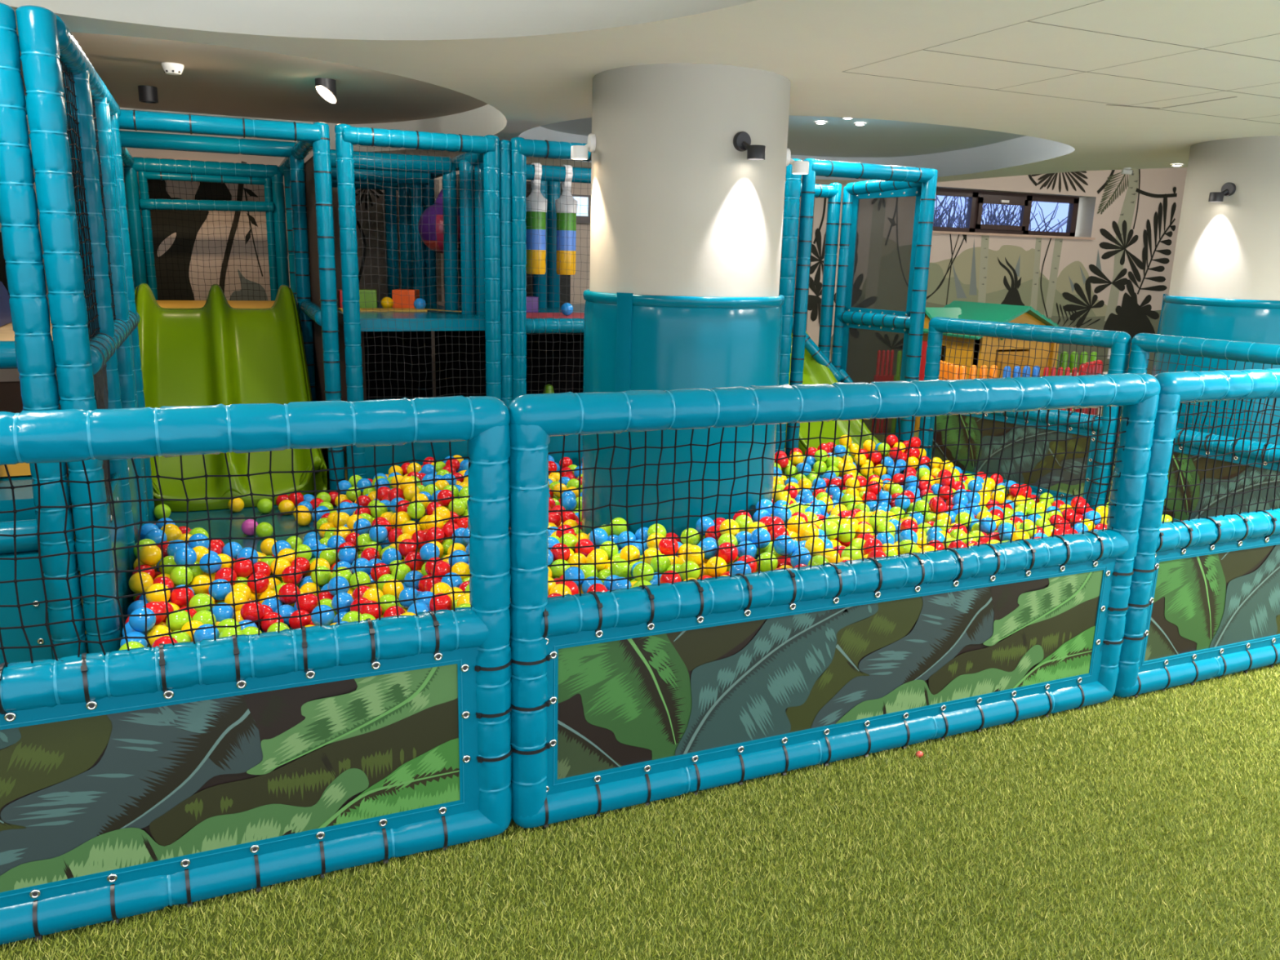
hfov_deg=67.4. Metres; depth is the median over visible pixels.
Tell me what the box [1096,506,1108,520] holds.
ball
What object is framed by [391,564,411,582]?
ball
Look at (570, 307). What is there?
ball
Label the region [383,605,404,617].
ball
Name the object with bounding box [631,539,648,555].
ball
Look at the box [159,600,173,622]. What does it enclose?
ball
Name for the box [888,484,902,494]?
ball
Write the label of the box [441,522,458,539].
ball
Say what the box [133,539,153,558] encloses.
ball
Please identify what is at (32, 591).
panel
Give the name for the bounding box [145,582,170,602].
ball
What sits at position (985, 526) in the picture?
ball
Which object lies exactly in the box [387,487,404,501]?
ball
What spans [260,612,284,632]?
ball
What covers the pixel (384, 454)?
pad
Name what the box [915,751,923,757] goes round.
scrap
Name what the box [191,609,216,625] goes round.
ball
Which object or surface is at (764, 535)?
ball
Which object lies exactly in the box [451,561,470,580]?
ball
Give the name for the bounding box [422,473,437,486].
ball
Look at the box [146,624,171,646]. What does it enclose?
ball
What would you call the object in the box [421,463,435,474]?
ball
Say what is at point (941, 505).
ball
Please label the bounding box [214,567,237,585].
ball
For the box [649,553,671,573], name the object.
ball
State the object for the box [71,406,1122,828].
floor
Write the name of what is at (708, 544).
ball
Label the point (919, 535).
ball
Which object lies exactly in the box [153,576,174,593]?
ball
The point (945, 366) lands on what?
picket fence
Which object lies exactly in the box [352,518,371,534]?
ball
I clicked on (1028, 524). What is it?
ball
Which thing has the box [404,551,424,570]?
ball
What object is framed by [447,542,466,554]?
ball
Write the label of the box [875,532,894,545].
ball
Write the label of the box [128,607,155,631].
ball
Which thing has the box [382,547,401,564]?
ball
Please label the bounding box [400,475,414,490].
ball
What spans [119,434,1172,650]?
balls
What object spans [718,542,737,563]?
ball
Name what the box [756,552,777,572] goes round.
ball
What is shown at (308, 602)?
ball
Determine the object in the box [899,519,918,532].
ball
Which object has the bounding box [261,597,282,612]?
ball
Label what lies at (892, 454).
ball
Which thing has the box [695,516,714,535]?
ball
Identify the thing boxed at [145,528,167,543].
ball
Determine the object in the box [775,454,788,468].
ball
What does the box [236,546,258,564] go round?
ball
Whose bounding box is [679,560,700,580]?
ball
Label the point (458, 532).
ball
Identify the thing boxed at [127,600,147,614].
ball
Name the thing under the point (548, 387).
cone
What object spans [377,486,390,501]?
ball
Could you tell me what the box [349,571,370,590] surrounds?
ball
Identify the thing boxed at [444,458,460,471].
ball
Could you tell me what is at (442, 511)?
ball
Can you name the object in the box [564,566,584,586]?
ball
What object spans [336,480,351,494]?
ball
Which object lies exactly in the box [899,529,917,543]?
ball
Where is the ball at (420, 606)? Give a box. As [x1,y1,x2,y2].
[407,601,430,613]
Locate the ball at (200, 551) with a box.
[192,546,210,562]
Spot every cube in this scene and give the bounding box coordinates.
[337,289,342,307]
[359,288,377,307]
[391,288,419,308]
[526,296,537,312]
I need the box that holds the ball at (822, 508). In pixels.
[810,499,826,515]
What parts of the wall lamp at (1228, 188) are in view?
plate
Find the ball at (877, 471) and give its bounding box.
[873,464,886,476]
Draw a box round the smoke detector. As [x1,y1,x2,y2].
[161,62,184,75]
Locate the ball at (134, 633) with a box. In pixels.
[120,631,147,647]
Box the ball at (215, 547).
[207,541,222,554]
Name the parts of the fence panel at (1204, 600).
post, rail, printed panel, rail, rail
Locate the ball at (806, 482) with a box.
[797,477,811,489]
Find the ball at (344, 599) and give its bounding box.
[331,591,353,613]
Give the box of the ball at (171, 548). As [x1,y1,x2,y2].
[166,539,188,555]
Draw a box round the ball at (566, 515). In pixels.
[562,511,576,523]
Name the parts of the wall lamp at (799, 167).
plate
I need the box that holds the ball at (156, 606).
[142,601,166,625]
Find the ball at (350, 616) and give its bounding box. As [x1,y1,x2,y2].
[341,610,361,622]
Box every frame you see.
[0,2,155,659]
[118,109,345,492]
[329,124,501,478]
[444,137,591,406]
[774,158,937,459]
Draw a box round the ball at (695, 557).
[683,545,704,564]
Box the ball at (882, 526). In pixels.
[877,520,895,534]
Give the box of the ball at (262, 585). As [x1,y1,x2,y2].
[247,572,269,593]
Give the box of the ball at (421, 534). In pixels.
[411,529,426,548]
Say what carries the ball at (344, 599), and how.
on the balls at (326, 500)
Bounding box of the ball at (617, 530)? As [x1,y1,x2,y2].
[608,517,626,535]
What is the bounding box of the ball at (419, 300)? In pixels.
[413,297,426,309]
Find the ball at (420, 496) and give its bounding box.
[411,493,428,508]
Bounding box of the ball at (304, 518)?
[295,510,311,525]
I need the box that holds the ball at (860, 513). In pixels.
[854,511,870,522]
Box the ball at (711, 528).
[705,525,721,540]
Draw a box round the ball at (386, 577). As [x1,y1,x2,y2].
[377,573,396,591]
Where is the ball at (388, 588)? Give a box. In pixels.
[382,578,404,598]
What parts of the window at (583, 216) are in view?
pane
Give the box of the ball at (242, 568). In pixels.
[232,557,253,577]
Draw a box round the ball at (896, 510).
[888,506,904,518]
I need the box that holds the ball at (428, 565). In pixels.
[424,557,443,574]
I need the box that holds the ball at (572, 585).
[560,581,578,595]
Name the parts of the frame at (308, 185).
post, post, post, post, post, post, rail, panel, post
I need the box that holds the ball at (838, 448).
[834,444,846,457]
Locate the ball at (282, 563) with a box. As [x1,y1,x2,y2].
[270,557,290,577]
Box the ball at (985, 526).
[978,517,995,533]
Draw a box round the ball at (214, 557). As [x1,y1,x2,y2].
[199,553,222,573]
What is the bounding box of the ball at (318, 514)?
[311,506,327,521]
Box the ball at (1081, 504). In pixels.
[1074,501,1090,515]
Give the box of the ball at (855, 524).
[840,516,857,532]
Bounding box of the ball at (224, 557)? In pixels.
[217,553,231,568]
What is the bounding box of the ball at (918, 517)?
[908,512,923,525]
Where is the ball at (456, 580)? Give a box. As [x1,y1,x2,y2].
[440,572,462,587]
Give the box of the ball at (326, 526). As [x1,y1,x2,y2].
[318,522,336,537]
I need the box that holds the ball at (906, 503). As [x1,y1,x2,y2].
[894,494,910,510]
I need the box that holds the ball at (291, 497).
[288,492,303,506]
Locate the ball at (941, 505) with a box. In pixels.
[929,498,946,514]
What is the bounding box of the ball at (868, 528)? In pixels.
[854,523,872,537]
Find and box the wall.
[0,132,1186,397]
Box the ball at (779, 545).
[773,534,794,555]
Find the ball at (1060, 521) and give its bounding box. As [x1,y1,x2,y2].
[1054,519,1071,528]
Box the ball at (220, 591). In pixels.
[208,578,231,600]
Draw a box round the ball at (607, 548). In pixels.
[599,541,618,559]
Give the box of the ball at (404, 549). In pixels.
[398,538,417,557]
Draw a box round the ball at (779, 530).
[769,525,789,540]
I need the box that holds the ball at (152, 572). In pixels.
[131,564,155,580]
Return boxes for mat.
[133,504,1096,632]
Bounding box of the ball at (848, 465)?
[844,462,856,474]
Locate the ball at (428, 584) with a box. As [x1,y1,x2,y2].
[424,577,441,591]
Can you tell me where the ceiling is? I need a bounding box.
[0,0,1279,184]
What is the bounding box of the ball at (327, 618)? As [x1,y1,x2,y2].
[311,604,334,625]
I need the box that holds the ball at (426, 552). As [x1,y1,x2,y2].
[419,542,439,559]
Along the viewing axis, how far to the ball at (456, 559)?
4.32 m
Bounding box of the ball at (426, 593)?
[415,591,435,608]
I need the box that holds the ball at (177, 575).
[169,566,193,586]
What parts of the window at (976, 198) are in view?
sash, handle, sill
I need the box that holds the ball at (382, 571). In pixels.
[370,563,391,581]
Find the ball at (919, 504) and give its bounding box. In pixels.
[914,499,929,515]
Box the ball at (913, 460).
[906,456,919,468]
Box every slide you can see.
[134,283,327,511]
[785,331,883,457]
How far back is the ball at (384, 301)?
7.12 m
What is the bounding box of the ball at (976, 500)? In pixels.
[965,492,980,503]
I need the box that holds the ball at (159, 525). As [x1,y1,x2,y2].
[155,517,175,528]
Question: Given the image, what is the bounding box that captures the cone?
[542,384,554,393]
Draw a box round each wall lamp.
[570,133,595,159]
[733,131,765,159]
[786,148,808,174]
[1208,182,1235,202]
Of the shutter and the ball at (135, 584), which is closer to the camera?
the ball at (135, 584)
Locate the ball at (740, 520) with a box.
[734,515,752,532]
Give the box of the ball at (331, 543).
[327,535,346,547]
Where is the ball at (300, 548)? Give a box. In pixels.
[293,544,311,559]
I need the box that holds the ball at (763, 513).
[752,509,771,522]
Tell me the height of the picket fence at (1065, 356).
0.800 m
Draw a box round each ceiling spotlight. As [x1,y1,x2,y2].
[137,85,158,103]
[315,77,336,103]
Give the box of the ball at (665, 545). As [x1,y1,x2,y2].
[657,536,678,555]
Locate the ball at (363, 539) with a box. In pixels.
[357,533,372,551]
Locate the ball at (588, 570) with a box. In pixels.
[579,564,597,578]
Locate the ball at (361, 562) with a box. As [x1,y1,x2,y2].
[351,557,371,574]
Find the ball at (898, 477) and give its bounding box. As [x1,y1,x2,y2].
[892,473,904,484]
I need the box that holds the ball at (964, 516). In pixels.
[955,511,971,527]
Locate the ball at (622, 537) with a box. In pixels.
[617,530,636,548]
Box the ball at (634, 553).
[620,545,639,564]
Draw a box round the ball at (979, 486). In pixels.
[967,480,982,490]
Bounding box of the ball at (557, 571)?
[550,559,570,577]
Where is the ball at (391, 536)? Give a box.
[387,528,402,542]
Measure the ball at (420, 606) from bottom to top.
0.092 m
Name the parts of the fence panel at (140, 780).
printed panel, rail, rail, rail, post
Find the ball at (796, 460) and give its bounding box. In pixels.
[790,451,803,465]
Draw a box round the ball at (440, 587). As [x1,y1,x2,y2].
[430,582,450,594]
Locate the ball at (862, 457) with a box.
[853,453,866,466]
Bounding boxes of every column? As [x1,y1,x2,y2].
[589,63,791,297]
[1168,135,1279,300]
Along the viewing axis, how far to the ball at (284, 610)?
4.06 m
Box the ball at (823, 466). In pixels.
[813,461,826,474]
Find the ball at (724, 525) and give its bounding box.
[719,519,739,536]
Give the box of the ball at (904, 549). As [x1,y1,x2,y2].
[897,539,917,554]
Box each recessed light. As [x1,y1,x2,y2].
[814,121,826,124]
[853,122,866,125]
[1170,164,1183,166]
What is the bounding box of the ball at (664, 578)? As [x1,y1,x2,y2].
[659,570,681,583]
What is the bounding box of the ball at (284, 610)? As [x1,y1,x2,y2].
[275,604,295,626]
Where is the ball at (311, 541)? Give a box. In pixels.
[302,537,320,549]
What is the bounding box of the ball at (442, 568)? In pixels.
[431,560,449,579]
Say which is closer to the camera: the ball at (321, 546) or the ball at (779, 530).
the ball at (779, 530)
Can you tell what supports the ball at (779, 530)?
on the balls at (326, 500)
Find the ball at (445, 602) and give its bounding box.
[429,592,453,611]
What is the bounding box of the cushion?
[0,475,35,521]
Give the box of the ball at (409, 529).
[401,520,420,535]
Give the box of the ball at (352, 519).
[346,514,363,531]
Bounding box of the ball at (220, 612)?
[212,602,234,622]
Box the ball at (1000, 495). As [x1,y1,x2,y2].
[991,490,1004,503]
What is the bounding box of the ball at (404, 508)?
[395,499,409,512]
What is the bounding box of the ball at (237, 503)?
[227,497,244,512]
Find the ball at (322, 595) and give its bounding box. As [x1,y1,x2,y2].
[316,591,333,600]
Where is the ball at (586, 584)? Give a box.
[582,576,603,593]
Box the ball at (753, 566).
[737,555,757,573]
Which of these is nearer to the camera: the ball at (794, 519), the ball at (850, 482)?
the ball at (794, 519)
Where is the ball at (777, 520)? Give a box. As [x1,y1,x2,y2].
[764,516,784,533]
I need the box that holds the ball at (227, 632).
[218,627,244,637]
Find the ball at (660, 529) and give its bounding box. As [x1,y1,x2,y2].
[647,523,666,537]
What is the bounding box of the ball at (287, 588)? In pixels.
[278,583,300,604]
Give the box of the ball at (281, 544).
[271,540,291,556]
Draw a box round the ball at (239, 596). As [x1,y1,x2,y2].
[224,590,248,611]
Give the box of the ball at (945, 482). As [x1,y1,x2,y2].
[939,474,955,486]
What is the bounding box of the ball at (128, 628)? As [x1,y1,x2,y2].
[122,621,147,635]
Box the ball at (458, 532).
[452,527,466,546]
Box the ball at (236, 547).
[222,542,242,559]
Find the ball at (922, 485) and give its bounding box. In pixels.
[917,480,931,492]
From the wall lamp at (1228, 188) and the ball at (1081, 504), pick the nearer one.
the ball at (1081, 504)
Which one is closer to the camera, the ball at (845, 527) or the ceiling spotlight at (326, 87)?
the ball at (845, 527)
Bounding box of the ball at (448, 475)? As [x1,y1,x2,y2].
[441,473,457,484]
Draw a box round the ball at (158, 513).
[153,503,171,519]
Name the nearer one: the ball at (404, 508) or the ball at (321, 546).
the ball at (321, 546)
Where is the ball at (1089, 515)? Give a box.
[1084,510,1101,524]
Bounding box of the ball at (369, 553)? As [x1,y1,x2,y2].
[360,547,380,560]
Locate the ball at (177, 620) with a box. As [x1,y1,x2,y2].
[165,609,191,631]
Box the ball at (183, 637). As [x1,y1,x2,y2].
[167,630,191,642]
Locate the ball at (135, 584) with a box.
[128,572,153,593]
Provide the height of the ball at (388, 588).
0.092 m
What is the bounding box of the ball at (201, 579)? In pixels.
[190,574,212,594]
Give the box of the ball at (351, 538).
[344,532,359,549]
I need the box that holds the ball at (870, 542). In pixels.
[862,537,883,554]
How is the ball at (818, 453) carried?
on the balls at (326, 500)
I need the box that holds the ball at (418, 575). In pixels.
[404,570,423,589]
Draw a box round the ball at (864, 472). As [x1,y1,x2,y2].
[860,463,873,475]
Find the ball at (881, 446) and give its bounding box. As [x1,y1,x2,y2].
[877,442,890,455]
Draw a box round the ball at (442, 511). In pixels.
[432,506,450,522]
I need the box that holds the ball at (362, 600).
[350,597,369,611]
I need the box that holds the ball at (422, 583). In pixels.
[418,574,431,591]
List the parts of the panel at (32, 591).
panel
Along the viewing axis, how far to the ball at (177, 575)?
4.10 m
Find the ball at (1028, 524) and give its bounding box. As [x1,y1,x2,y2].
[1018,520,1036,537]
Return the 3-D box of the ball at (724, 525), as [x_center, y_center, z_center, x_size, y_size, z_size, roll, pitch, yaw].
[0.412,0.226,4.419,0.092,0.092,0.092,-4,14,-23]
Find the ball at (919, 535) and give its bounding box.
[915,532,926,548]
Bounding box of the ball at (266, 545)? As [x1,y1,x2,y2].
[260,537,276,555]
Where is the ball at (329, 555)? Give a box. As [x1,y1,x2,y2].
[319,547,338,566]
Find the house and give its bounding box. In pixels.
[914,300,1059,431]
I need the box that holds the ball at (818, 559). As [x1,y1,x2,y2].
[807,555,829,565]
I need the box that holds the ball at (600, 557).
[586,551,606,571]
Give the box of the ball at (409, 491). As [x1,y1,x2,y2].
[403,484,419,500]
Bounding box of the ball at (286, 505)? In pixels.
[278,499,294,515]
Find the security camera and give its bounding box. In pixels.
[1120,167,1133,174]
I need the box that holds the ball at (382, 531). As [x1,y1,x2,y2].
[368,524,387,542]
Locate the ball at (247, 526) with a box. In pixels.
[241,519,257,535]
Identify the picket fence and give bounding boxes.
[938,360,959,380]
[958,364,997,379]
[1002,365,1039,377]
[1043,367,1077,411]
[1055,351,1097,411]
[1073,360,1102,414]
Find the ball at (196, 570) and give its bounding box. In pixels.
[188,561,203,578]
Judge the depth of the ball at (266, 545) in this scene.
4.98 m
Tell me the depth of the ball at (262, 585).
4.23 m
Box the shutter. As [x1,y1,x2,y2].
[919,340,927,380]
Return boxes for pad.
[106,457,150,639]
[346,440,468,480]
[547,434,582,466]
[582,288,784,543]
[1151,293,1279,444]
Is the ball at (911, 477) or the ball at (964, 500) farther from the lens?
the ball at (911, 477)
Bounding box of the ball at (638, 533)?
[635,527,648,541]
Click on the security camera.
(1126, 171)
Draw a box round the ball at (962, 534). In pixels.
[949,528,966,542]
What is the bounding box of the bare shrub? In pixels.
[933,195,1067,231]
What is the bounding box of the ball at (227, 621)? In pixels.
[217,618,241,634]
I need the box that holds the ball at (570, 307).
[560,302,573,315]
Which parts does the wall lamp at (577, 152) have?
plate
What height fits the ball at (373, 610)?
0.092 m
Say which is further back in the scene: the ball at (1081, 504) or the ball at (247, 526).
the ball at (1081, 504)
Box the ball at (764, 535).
[750,528,770,548]
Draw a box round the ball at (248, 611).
[240,600,264,621]
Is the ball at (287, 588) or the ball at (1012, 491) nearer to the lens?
the ball at (287, 588)
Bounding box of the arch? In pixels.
[0,281,12,326]
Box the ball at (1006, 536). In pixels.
[999,527,1015,541]
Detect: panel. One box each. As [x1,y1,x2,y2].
[0,395,512,945]
[0,475,53,664]
[507,373,1160,828]
[918,316,1131,514]
[1109,333,1279,520]
[1113,368,1279,697]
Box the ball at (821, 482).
[812,477,826,489]
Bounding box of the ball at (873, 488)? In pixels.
[866,480,880,494]
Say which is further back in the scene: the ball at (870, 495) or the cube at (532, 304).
the cube at (532, 304)
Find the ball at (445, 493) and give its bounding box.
[436,488,454,506]
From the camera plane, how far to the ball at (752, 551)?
4.23 m
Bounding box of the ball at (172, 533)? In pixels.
[164,526,182,542]
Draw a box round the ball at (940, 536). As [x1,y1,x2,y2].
[926,531,944,542]
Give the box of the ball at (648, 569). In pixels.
[632,562,653,582]
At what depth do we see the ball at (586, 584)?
4.03 m
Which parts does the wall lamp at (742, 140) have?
plate, arm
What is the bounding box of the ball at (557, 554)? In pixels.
[550,542,570,561]
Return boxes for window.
[571,194,591,223]
[932,187,1095,239]
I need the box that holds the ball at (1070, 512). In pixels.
[1061,508,1074,522]
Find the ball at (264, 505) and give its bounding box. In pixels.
[257,497,272,513]
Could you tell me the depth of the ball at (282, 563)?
4.45 m
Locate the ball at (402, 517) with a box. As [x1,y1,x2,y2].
[392,511,411,528]
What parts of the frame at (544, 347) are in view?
post, panel, post, post, post, deck rail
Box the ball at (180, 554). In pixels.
[173,546,196,567]
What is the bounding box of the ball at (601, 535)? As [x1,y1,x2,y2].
[589,528,608,546]
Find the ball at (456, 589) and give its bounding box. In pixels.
[444,586,464,601]
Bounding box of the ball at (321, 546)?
[311,543,328,558]
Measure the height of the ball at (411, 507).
0.092 m
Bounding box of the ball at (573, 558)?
[567,552,586,567]
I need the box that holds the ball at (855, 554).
[840,546,862,559]
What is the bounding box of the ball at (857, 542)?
[848,537,866,551]
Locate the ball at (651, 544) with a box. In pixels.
[646,533,664,548]
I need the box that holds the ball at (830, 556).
[819,548,839,563]
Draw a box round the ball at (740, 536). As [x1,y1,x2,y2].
[735,531,751,545]
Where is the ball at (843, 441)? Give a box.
[839,435,851,446]
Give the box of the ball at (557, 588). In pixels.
[548,583,571,595]
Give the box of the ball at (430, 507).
[425,502,442,515]
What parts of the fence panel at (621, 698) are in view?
post, rail, printed panel, rail, rail, post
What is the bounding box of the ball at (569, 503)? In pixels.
[562,495,576,510]
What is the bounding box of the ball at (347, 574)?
[331,567,351,583]
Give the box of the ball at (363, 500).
[355,495,371,506]
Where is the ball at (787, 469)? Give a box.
[784,465,797,477]
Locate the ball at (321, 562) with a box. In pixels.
[310,558,329,570]
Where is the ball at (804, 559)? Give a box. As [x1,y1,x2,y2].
[790,549,810,567]
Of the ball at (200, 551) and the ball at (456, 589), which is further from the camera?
the ball at (200, 551)
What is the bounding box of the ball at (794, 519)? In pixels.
[786,515,805,533]
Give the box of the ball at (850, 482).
[844,477,859,489]
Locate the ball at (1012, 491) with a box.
[1008,484,1023,497]
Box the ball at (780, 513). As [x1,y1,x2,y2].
[773,506,791,523]
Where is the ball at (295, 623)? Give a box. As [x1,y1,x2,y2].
[288,609,311,629]
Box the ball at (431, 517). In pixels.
[425,514,444,529]
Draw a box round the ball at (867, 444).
[862,440,875,452]
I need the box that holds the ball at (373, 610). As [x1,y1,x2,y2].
[360,600,382,618]
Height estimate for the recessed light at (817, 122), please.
0.014 m
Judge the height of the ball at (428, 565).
0.092 m
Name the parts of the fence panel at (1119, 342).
post, printed panel, rail, rail, rail, post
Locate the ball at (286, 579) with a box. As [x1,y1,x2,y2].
[281,565,302,584]
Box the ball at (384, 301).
[381,297,393,307]
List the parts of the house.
door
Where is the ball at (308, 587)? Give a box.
[300,582,319,596]
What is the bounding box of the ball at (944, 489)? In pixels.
[938,485,953,500]
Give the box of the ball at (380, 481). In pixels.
[374,478,390,490]
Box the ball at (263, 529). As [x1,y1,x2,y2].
[255,522,273,538]
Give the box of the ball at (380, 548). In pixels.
[363,541,382,555]
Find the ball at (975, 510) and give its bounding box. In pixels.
[965,502,981,515]
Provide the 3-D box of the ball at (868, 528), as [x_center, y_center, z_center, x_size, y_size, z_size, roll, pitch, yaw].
[1.109,0.261,4.763,0.092,0.092,0.092,-4,14,-23]
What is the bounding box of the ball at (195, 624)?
[181,620,203,641]
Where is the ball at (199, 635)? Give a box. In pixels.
[193,623,219,642]
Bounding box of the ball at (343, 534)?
[333,526,351,538]
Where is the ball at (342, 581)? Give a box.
[328,576,349,595]
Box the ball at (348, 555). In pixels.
[337,546,357,564]
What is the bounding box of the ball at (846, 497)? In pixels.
[840,493,855,506]
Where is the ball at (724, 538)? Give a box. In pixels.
[717,533,737,547]
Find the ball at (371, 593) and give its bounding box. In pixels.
[362,587,383,601]
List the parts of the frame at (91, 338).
deck rail, post, post, post, rail, post, post, post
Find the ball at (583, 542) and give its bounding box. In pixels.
[574,538,594,556]
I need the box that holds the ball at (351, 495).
[346,486,361,501]
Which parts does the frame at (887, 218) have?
post, panel, post, hand rail, post, post, hand rail, rail, panel, panel, post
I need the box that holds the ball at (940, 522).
[933,519,950,531]
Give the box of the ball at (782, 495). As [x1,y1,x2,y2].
[774,489,791,503]
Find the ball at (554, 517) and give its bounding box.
[548,511,561,527]
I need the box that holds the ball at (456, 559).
[448,550,468,567]
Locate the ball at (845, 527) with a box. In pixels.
[838,523,855,542]
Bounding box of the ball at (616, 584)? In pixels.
[609,577,631,590]
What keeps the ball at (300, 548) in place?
on the balls at (326, 500)
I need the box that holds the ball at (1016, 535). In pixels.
[1010,528,1029,541]
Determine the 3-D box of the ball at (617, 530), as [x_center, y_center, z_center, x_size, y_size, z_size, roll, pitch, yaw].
[-0.105,0.230,4.709,0.092,0.092,0.092,-4,14,-23]
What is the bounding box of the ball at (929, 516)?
[923,511,935,522]
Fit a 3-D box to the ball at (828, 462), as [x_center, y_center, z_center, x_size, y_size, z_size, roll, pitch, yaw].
[1.325,-0.120,6.614,0.092,0.092,0.092,-4,14,-23]
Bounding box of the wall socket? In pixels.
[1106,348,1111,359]
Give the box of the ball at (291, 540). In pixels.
[285,536,302,549]
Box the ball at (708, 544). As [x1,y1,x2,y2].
[697,538,717,559]
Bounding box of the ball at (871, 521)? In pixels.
[867,513,885,531]
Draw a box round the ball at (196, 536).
[187,533,208,548]
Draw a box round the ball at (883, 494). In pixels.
[876,490,891,503]
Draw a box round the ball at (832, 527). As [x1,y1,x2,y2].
[820,520,839,540]
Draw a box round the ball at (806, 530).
[799,523,818,541]
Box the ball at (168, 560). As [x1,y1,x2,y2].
[158,555,176,574]
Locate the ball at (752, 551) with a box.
[737,540,757,558]
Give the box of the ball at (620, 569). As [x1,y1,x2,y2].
[609,558,631,577]
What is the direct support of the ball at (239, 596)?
on the balls at (326, 500)
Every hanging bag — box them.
[525,162,546,274]
[555,164,577,275]
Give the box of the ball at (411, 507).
[407,502,425,519]
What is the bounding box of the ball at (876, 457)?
[869,450,881,462]
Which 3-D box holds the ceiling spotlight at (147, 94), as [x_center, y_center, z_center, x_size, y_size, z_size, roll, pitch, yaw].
[-3.428,-2.687,6.692,0.120,0.100,0.120,-4,14,-23]
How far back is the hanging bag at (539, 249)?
6.99 m
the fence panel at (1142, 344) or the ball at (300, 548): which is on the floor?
the fence panel at (1142, 344)
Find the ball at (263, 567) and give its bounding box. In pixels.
[250,561,271,576]
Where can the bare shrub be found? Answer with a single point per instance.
(938, 221)
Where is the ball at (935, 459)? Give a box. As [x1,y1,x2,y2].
[929,457,942,468]
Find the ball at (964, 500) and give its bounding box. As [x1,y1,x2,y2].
[951,493,968,506]
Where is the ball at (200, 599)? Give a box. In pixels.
[188,593,213,612]
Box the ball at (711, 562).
[706,556,727,577]
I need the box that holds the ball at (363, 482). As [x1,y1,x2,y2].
[356,478,372,492]
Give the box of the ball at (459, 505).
[448,498,466,515]
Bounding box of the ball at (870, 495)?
[862,491,876,503]
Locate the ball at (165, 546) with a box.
[156,541,168,559]
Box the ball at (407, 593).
[398,586,419,608]
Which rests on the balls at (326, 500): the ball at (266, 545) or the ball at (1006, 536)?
the ball at (1006, 536)
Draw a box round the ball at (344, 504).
[337,502,354,516]
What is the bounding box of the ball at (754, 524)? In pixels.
[747,521,767,533]
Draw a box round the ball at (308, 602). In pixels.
[295,592,318,613]
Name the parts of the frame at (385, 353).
post, post, post, post, post, post, post, post, post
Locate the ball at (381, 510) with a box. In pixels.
[370,502,387,517]
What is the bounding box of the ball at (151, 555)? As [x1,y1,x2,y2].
[139,545,161,565]
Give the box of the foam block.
[0,462,31,476]
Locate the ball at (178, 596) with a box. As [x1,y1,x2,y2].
[169,587,194,608]
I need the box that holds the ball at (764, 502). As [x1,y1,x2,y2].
[755,498,772,515]
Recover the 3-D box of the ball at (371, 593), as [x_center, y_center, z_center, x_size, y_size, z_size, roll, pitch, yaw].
[-1.149,0.510,4.136,0.092,0.092,0.092,-4,14,-23]
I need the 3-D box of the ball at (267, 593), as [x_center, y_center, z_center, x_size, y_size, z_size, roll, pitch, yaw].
[-1.642,0.534,4.261,0.092,0.092,0.092,-4,14,-23]
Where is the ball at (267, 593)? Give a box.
[258,590,279,603]
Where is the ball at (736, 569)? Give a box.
[728,560,751,575]
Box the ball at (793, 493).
[783,485,797,498]
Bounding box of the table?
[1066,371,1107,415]
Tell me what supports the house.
on the floor
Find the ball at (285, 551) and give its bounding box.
[277,548,297,563]
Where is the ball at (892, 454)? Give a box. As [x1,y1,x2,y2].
[888,446,902,459]
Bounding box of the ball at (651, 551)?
[642,547,662,564]
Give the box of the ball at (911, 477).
[905,475,919,488]
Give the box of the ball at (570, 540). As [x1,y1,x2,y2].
[559,533,577,551]
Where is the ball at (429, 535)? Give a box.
[425,526,444,543]
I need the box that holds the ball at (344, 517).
[333,511,349,527]
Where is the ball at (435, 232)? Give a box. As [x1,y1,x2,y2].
[418,189,460,253]
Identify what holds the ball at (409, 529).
on the balls at (326, 500)
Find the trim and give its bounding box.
[842,0,1279,124]
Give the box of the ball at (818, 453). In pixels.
[813,449,827,462]
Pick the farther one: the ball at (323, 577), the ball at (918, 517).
the ball at (918, 517)
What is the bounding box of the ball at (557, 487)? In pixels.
[553,483,567,497]
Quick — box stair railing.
[1050,218,1067,231]
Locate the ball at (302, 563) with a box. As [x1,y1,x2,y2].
[290,556,310,576]
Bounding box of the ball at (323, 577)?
[311,565,331,586]
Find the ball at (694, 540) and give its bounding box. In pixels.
[680,528,700,545]
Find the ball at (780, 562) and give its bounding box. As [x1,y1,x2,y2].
[777,555,792,568]
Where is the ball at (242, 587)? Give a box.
[232,582,251,599]
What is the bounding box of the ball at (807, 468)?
[797,462,811,475]
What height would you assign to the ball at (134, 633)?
0.092 m
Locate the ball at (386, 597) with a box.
[377,594,399,614]
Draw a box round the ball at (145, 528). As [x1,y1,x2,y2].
[137,523,159,539]
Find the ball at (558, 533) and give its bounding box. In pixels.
[555,524,574,537]
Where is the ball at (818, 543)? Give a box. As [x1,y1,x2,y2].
[804,537,823,556]
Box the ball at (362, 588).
[351,585,370,599]
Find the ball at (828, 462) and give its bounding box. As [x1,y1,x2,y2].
[825,456,839,467]

